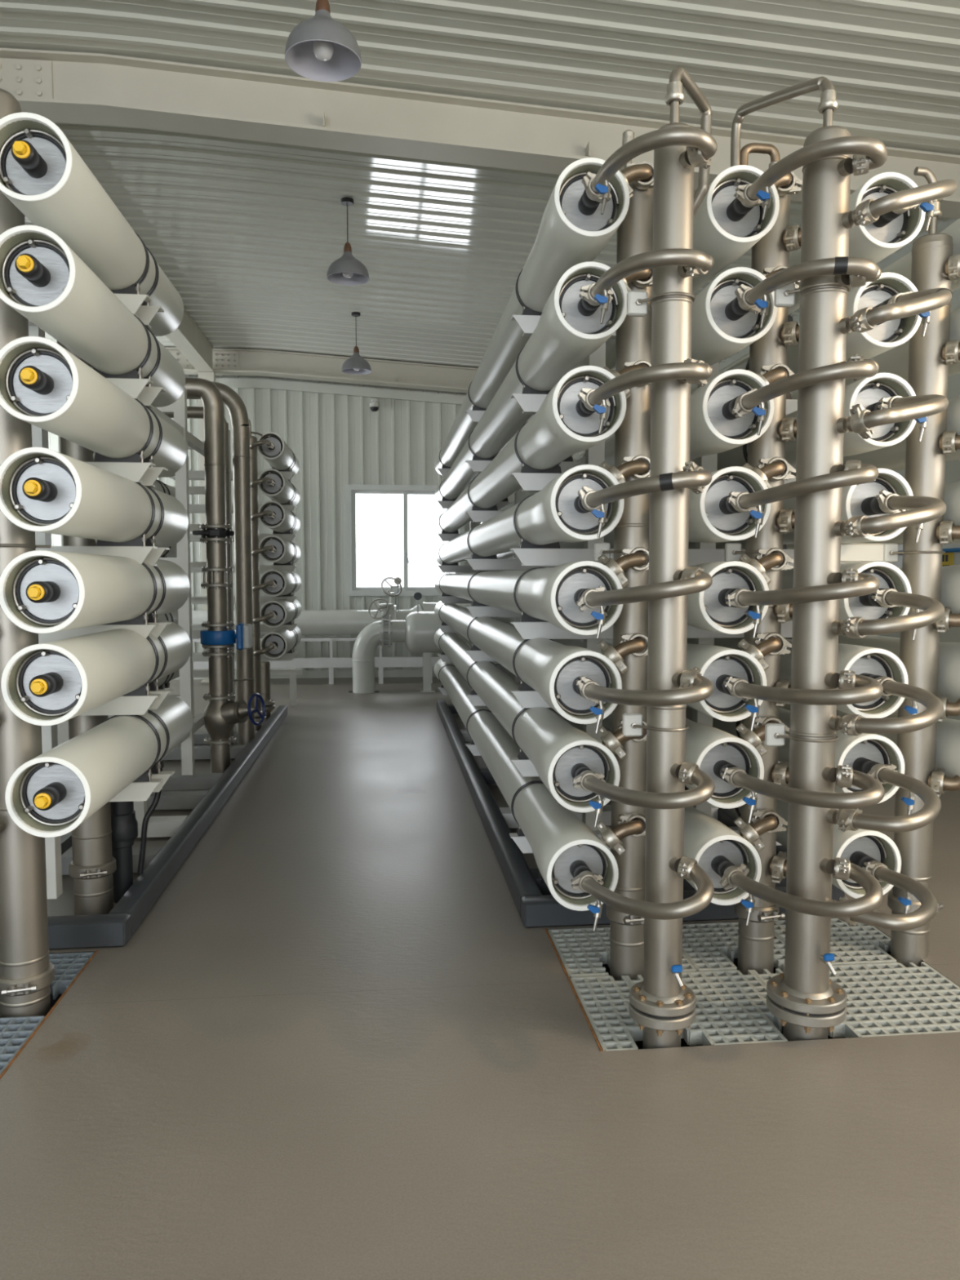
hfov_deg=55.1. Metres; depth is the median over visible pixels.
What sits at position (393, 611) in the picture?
valve
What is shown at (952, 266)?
coupling
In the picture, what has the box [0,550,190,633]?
vessel
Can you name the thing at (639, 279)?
pipe
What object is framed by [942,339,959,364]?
coupling
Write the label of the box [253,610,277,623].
pipe
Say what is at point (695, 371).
pipe
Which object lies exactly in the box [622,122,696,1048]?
pipe
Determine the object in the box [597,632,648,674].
pipe
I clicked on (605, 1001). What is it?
floor grating
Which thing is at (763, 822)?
pipe
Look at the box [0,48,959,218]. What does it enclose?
roof beam
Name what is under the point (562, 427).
vessel
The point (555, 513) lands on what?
vessel
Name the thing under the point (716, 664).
vessel
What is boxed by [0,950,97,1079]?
trim
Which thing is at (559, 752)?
vessel
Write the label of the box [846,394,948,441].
pipe
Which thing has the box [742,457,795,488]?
pipe
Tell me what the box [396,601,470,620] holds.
pipe
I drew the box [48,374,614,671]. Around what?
wall
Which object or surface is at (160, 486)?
vessel
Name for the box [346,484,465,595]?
window
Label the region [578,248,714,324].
pipe
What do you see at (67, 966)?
floor grating
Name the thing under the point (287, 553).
vessel
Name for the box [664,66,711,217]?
vent pipe
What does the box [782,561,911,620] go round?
vessel
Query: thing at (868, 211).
pipe
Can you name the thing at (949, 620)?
pipe
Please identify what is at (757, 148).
vent pipe
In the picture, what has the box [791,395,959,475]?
vessel
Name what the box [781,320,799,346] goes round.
coupling
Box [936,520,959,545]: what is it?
pipe
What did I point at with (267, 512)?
pipe
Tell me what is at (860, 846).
vessel
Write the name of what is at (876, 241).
vessel
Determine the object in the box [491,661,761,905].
vessel
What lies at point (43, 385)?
vessel
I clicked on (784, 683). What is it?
pipe
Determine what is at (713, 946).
floor grating
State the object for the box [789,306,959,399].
vessel
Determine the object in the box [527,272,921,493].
vessel
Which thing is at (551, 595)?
vessel
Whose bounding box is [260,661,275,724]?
pipe
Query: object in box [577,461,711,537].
pipe
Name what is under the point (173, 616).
vessel
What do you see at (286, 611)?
vessel
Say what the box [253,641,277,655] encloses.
pipe
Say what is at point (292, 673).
support post
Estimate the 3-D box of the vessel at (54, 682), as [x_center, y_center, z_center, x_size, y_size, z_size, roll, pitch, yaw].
[-1.350,0.089,3.399,0.253,0.262,1.547,0,4,-6]
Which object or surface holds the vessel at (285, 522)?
on the rack at (193, 474)
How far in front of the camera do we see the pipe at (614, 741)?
3.13 m
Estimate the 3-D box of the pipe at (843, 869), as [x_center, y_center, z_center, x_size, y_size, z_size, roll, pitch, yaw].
[0.977,0.778,2.824,0.221,0.278,0.596,-2,4,-22]
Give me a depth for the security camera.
12.58 m
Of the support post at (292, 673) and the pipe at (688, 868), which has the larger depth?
the support post at (292, 673)
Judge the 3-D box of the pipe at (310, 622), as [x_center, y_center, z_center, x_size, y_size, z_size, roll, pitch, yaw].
[-2.714,-0.227,12.217,2.928,0.336,0.336,0,4,-6]
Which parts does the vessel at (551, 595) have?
plate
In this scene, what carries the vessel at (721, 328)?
on the rack at (536, 907)
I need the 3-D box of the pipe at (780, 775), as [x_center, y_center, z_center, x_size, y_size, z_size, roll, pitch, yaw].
[1.123,0.480,3.273,0.199,0.092,0.116,0,4,-6]
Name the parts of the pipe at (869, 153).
lever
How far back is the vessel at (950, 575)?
3.33 m
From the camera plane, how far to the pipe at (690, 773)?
2.62 m
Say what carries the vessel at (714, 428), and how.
on the rack at (536, 907)
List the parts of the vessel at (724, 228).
plate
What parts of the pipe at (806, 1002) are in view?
bracket plate, bracket plate, valve handle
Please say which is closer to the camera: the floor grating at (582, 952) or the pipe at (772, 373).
the pipe at (772, 373)
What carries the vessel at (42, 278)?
on the rack at (116, 928)
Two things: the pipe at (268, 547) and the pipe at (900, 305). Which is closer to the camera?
the pipe at (900, 305)
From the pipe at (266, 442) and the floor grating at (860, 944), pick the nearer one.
the floor grating at (860, 944)
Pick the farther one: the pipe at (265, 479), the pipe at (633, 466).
the pipe at (265, 479)
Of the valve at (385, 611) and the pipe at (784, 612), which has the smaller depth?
the pipe at (784, 612)
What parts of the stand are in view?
leg, leg, leg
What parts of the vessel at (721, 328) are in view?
plate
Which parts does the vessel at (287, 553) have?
plate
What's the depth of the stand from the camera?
12.10 m
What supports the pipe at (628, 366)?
attached to the pipe at (635, 232)
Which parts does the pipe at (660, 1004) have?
bracket plate, bracket plate, valve handle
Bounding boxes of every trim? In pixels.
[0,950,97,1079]
[185,377,465,404]
[544,928,602,1051]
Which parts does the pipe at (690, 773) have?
lever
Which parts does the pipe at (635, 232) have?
bracket plate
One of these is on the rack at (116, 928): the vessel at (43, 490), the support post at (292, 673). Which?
the vessel at (43, 490)
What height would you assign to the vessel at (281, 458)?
0.262 m
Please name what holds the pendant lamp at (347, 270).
hanging from the ceiling
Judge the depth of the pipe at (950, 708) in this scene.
3.27 m
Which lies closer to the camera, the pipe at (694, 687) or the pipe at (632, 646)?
the pipe at (694, 687)
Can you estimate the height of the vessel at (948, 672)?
0.243 m
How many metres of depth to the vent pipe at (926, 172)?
3.24 m
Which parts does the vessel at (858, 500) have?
plate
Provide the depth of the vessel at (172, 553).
6.62 m
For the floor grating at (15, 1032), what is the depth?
2.84 m
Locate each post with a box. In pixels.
[198,372,215,682]
[270,668,302,706]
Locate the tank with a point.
(421, 627)
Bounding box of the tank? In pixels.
[404,611,470,692]
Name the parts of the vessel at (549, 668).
plate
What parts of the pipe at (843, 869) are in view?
lever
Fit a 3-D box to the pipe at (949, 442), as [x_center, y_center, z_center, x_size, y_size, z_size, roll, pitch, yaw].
[1.702,-0.708,3.245,0.193,0.117,0.110,0,4,-6]
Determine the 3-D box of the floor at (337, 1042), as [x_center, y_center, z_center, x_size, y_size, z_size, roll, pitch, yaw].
[-1.110,1.132,3.992,10.200,0.001,18.400,0,4,-6]
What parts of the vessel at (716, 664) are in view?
plate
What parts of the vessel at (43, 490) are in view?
plate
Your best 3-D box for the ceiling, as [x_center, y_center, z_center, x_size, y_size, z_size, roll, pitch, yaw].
[-1.110,-3.098,3.705,10.200,0.385,18.400,0,4,-6]
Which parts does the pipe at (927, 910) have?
lever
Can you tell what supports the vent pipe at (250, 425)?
attached to the pipe at (253, 452)
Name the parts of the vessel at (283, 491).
plate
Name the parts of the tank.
leg, foot plate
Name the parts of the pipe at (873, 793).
lever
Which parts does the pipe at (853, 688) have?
lever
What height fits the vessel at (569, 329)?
0.243 m
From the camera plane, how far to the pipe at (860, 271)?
2.62 m
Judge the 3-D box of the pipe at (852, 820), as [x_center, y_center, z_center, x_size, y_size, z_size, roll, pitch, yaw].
[1.289,0.511,2.850,0.263,0.163,0.526,3,5,34]
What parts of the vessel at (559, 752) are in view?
plate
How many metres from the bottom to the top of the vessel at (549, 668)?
0.243 m
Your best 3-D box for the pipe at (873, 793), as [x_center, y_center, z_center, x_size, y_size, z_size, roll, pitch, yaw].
[0.965,0.472,2.803,0.215,0.229,0.590,-2,4,-27]
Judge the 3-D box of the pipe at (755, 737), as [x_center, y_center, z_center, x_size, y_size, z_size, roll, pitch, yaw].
[0.992,0.337,3.215,0.196,0.137,0.100,0,4,-6]
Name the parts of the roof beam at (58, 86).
bolted plate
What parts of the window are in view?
sash, sash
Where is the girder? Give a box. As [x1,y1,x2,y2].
[165,307,213,372]
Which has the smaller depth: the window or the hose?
the hose
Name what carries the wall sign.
attached to the wall at (952, 468)
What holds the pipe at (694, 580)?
attached to the pipe at (660, 1004)
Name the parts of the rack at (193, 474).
post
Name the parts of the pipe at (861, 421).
lever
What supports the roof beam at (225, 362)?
attached to the ceiling
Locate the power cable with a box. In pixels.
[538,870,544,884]
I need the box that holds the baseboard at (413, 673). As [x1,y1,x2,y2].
[173,669,435,679]
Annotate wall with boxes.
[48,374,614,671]
[690,217,959,719]
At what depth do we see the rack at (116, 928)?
4.03 m
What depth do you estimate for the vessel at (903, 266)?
3.61 m
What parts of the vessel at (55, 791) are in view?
plate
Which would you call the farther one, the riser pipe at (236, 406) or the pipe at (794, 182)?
the riser pipe at (236, 406)
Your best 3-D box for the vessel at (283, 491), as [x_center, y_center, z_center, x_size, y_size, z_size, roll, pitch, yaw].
[-1.931,-1.444,8.890,0.253,0.262,1.522,0,4,-6]
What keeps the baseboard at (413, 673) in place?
attached to the wall at (336, 441)
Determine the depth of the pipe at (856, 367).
2.64 m
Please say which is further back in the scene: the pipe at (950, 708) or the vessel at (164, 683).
the vessel at (164, 683)
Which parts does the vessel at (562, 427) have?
plate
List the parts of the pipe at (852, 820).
lever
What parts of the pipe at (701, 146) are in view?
lever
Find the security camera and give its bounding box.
[368,385,379,411]
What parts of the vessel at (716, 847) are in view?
plate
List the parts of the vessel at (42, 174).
plate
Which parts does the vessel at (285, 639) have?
plate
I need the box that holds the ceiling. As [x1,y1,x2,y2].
[0,0,959,370]
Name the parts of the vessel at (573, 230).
plate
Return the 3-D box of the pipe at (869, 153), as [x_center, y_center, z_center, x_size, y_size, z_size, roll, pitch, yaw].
[0.941,-1.342,2.710,0.191,0.156,0.499,-3,5,-36]
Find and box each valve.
[368,598,392,647]
[381,577,401,620]
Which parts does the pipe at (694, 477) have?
lever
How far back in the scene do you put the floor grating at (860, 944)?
3.55 m
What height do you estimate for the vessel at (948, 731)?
0.243 m
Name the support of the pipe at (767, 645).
attached to the pipe at (755, 940)
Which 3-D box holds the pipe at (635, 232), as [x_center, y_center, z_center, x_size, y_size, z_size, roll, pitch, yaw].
[0.511,0.005,3.233,0.203,3.153,0.181,0,4,-6]
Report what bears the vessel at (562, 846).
on the rack at (536, 907)
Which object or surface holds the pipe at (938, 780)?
attached to the pipe at (928, 373)
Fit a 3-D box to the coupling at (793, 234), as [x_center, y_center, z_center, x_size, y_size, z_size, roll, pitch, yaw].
[1.123,-1.373,3.147,0.199,0.092,0.116,0,4,-6]
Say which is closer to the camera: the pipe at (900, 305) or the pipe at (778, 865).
the pipe at (900, 305)
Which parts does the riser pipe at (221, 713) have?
tie rod, handle, tie rod, tie rod, tie rod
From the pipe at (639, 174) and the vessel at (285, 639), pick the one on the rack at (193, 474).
the vessel at (285, 639)
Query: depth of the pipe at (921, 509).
2.65 m
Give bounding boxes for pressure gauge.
[394,577,401,609]
[413,591,422,612]
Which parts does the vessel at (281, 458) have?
plate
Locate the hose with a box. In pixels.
[137,760,162,873]
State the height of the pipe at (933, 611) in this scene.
0.163 m
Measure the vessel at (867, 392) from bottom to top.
0.243 m
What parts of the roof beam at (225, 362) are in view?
bolted plate, bolted plate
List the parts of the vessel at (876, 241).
plate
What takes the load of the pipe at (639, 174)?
attached to the pipe at (635, 232)
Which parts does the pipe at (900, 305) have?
lever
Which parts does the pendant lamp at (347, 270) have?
lamp shade, bulb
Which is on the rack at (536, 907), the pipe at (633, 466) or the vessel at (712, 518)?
the vessel at (712, 518)
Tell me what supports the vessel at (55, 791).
on the rack at (116, 928)
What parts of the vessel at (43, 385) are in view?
plate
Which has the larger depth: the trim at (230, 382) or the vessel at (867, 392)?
the trim at (230, 382)
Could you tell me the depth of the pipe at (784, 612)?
3.19 m
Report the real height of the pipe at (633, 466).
0.137 m
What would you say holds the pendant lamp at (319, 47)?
hanging from the ceiling
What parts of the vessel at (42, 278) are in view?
plate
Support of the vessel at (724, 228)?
on the rack at (536, 907)
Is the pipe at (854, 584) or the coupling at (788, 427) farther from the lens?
the coupling at (788, 427)
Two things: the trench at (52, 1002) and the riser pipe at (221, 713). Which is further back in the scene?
the riser pipe at (221, 713)
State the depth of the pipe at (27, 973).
2.94 m
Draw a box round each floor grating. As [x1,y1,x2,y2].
[0,1015,44,1074]
[48,951,93,999]
[547,926,697,977]
[569,975,643,1051]
[625,969,787,1045]
[682,921,785,973]
[751,961,959,1038]
[773,917,896,964]
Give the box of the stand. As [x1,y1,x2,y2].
[192,636,440,684]
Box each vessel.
[0,112,183,336]
[0,225,185,407]
[0,336,186,477]
[0,447,188,547]
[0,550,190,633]
[0,620,191,725]
[4,693,192,837]
[151,479,175,497]
[156,609,177,624]
[158,669,179,689]
[160,543,177,557]
[257,431,299,475]
[257,468,299,506]
[257,500,300,533]
[258,534,300,564]
[259,569,301,596]
[259,599,301,627]
[260,626,302,658]
[434,157,629,475]
[434,261,627,504]
[434,365,626,533]
[434,464,624,565]
[434,560,622,635]
[434,600,622,724]
[434,628,620,812]
[434,658,618,911]
[480,368,773,523]
[487,466,770,559]
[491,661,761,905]
[492,617,766,721]
[497,164,779,453]
[502,266,777,501]
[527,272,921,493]
[572,172,925,455]
[574,217,959,461]
[602,712,764,808]
[685,705,904,804]
[687,560,768,634]
[687,637,908,718]
[688,468,913,549]
[689,372,916,471]
[728,799,901,898]
[742,480,959,549]
[779,704,959,777]
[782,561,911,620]
[783,634,959,702]
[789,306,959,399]
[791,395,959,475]
[898,564,959,613]
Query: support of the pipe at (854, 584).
attached to the pipe at (806, 1002)
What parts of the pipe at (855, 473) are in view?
lever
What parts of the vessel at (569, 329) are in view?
plate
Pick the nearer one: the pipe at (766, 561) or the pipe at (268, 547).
the pipe at (766, 561)
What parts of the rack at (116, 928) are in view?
post, rail, post, rail, rail, post, rail, rail, post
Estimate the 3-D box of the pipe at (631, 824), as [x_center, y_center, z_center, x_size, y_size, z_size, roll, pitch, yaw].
[0.508,0.672,3.188,0.212,0.137,0.092,-1,4,-14]
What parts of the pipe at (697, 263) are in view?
lever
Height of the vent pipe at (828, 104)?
0.393 m
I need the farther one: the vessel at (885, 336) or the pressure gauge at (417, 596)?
the pressure gauge at (417, 596)
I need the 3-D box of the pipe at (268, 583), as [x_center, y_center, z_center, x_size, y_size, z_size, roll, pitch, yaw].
[-1.862,-0.480,8.027,0.159,0.111,0.306,2,4,25]
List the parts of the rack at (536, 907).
post, post, post, post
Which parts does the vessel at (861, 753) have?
plate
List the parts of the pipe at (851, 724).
lever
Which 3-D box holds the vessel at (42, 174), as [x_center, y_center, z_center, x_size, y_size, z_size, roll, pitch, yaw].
[-1.350,-1.406,3.297,0.253,0.262,1.547,0,4,-6]
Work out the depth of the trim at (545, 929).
3.09 m
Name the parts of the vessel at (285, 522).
plate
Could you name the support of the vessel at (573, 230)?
on the rack at (536, 907)
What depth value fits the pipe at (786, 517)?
3.17 m
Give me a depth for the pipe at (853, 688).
2.66 m
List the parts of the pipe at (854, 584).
lever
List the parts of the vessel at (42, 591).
plate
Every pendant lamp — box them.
[284,0,361,81]
[326,197,368,285]
[341,311,371,374]
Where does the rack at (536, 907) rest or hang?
on the floor at (337, 1042)
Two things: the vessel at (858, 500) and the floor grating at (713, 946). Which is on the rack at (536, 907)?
the vessel at (858, 500)
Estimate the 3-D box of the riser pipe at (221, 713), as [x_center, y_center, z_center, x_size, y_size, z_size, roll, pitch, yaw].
[-2.055,-0.435,6.505,1.025,2.788,0.302,0,4,2]
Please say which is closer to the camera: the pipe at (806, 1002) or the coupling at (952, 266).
the pipe at (806, 1002)
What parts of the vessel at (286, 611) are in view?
plate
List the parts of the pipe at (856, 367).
lever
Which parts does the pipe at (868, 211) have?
lever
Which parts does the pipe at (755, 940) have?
bracket plate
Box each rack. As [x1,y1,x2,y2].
[28,293,287,950]
[169,455,298,716]
[436,315,844,928]
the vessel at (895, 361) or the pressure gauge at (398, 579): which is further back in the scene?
the pressure gauge at (398, 579)
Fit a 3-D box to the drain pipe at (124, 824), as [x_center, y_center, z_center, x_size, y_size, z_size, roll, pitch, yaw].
[-1.553,0.782,3.982,0.138,0.700,0.138,0,4,-6]
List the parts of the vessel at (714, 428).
plate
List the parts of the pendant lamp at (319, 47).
lamp shade, bulb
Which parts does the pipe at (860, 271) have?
lever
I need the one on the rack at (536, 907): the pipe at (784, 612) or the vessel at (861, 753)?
the vessel at (861, 753)
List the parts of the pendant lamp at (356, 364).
lamp shade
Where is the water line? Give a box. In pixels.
[897,547,959,555]
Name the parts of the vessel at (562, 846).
plate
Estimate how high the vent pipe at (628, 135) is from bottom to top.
0.180 m
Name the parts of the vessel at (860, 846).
plate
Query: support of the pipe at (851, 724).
attached to the vessel at (874, 663)
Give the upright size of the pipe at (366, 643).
0.883 m
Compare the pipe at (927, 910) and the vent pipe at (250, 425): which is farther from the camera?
the vent pipe at (250, 425)
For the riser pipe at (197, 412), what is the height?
2.700 m
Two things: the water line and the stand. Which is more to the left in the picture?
the stand
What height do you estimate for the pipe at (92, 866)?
2.750 m
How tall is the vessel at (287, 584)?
0.262 m
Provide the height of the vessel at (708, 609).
0.243 m
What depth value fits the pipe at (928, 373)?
3.30 m
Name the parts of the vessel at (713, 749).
plate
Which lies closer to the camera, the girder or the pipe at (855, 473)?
the pipe at (855, 473)
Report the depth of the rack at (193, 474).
9.01 m
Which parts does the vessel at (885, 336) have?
plate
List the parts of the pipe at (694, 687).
lever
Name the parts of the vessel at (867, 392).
plate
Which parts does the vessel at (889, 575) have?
plate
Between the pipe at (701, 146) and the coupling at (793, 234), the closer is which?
the pipe at (701, 146)
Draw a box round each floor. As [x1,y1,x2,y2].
[0,676,959,1279]
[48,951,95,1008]
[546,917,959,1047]
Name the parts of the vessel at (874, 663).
plate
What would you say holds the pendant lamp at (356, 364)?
hanging from the ceiling
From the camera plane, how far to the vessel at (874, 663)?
3.18 m
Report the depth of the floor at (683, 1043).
3.71 m
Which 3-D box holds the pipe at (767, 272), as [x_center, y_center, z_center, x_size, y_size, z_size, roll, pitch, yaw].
[0.992,-1.197,3.111,0.196,0.137,0.100,0,4,-6]
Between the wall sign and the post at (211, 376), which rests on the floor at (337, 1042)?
the post at (211, 376)
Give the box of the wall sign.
[942,552,953,566]
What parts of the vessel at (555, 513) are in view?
plate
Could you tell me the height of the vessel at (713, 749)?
0.243 m
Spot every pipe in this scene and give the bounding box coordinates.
[0,88,54,1017]
[57,340,116,915]
[111,801,137,902]
[164,406,255,745]
[184,377,265,773]
[186,381,254,745]
[191,609,386,635]
[248,418,262,436]
[249,435,266,730]
[249,439,275,448]
[250,476,275,487]
[251,509,275,519]
[251,543,276,555]
[252,578,276,591]
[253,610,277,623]
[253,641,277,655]
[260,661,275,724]
[348,620,405,693]
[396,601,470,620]
[570,856,714,930]
[572,761,715,826]
[576,566,712,639]
[576,666,714,733]
[577,357,712,433]
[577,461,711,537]
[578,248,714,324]
[582,126,717,214]
[593,177,653,1048]
[596,812,645,855]
[597,546,648,587]
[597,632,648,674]
[598,454,649,483]
[598,719,646,759]
[603,360,651,399]
[618,161,653,198]
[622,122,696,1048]
[622,129,634,168]
[622,268,652,292]
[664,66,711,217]
[719,857,883,925]
[720,764,884,822]
[723,670,883,730]
[724,184,790,974]
[724,568,879,637]
[726,460,879,537]
[730,76,838,166]
[731,354,879,435]
[733,135,887,220]
[733,808,787,851]
[734,256,881,328]
[735,715,790,756]
[737,631,791,671]
[738,547,793,585]
[740,142,779,168]
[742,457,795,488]
[747,363,794,399]
[762,266,799,289]
[764,125,855,1040]
[769,851,786,883]
[771,760,789,786]
[773,171,802,197]
[774,679,791,706]
[775,604,792,622]
[777,508,795,533]
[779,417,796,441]
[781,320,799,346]
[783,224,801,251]
[835,764,941,832]
[837,861,937,930]
[838,675,943,735]
[840,232,953,967]
[840,588,944,640]
[843,489,946,542]
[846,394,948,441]
[848,287,952,337]
[851,178,957,231]
[913,166,943,234]
[928,768,959,797]
[933,606,959,633]
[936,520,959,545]
[937,693,959,721]
[939,430,959,454]
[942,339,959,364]
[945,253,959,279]
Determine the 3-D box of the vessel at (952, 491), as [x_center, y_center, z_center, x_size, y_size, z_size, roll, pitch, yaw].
[1.476,-0.688,6.551,0.243,0.243,7.012,0,4,-6]
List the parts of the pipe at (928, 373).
support arm, bracket plate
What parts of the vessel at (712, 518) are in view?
plate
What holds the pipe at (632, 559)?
attached to the pipe at (635, 232)
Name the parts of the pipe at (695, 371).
lever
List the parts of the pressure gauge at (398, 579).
stem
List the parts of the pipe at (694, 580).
lever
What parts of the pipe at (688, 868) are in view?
lever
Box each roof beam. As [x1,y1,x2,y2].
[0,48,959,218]
[164,346,478,393]
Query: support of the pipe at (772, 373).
attached to the pipe at (755, 940)
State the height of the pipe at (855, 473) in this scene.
0.218 m
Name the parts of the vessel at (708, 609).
plate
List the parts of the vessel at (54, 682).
plate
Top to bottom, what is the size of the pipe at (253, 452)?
2.620 m
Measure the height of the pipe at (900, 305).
0.226 m
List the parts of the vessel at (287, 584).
plate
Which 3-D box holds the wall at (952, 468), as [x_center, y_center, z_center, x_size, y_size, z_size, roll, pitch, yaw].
[3.813,-1.197,4.348,0.100,4.600,18.000,0,4,-6]
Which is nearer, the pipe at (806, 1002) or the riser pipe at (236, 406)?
the pipe at (806, 1002)

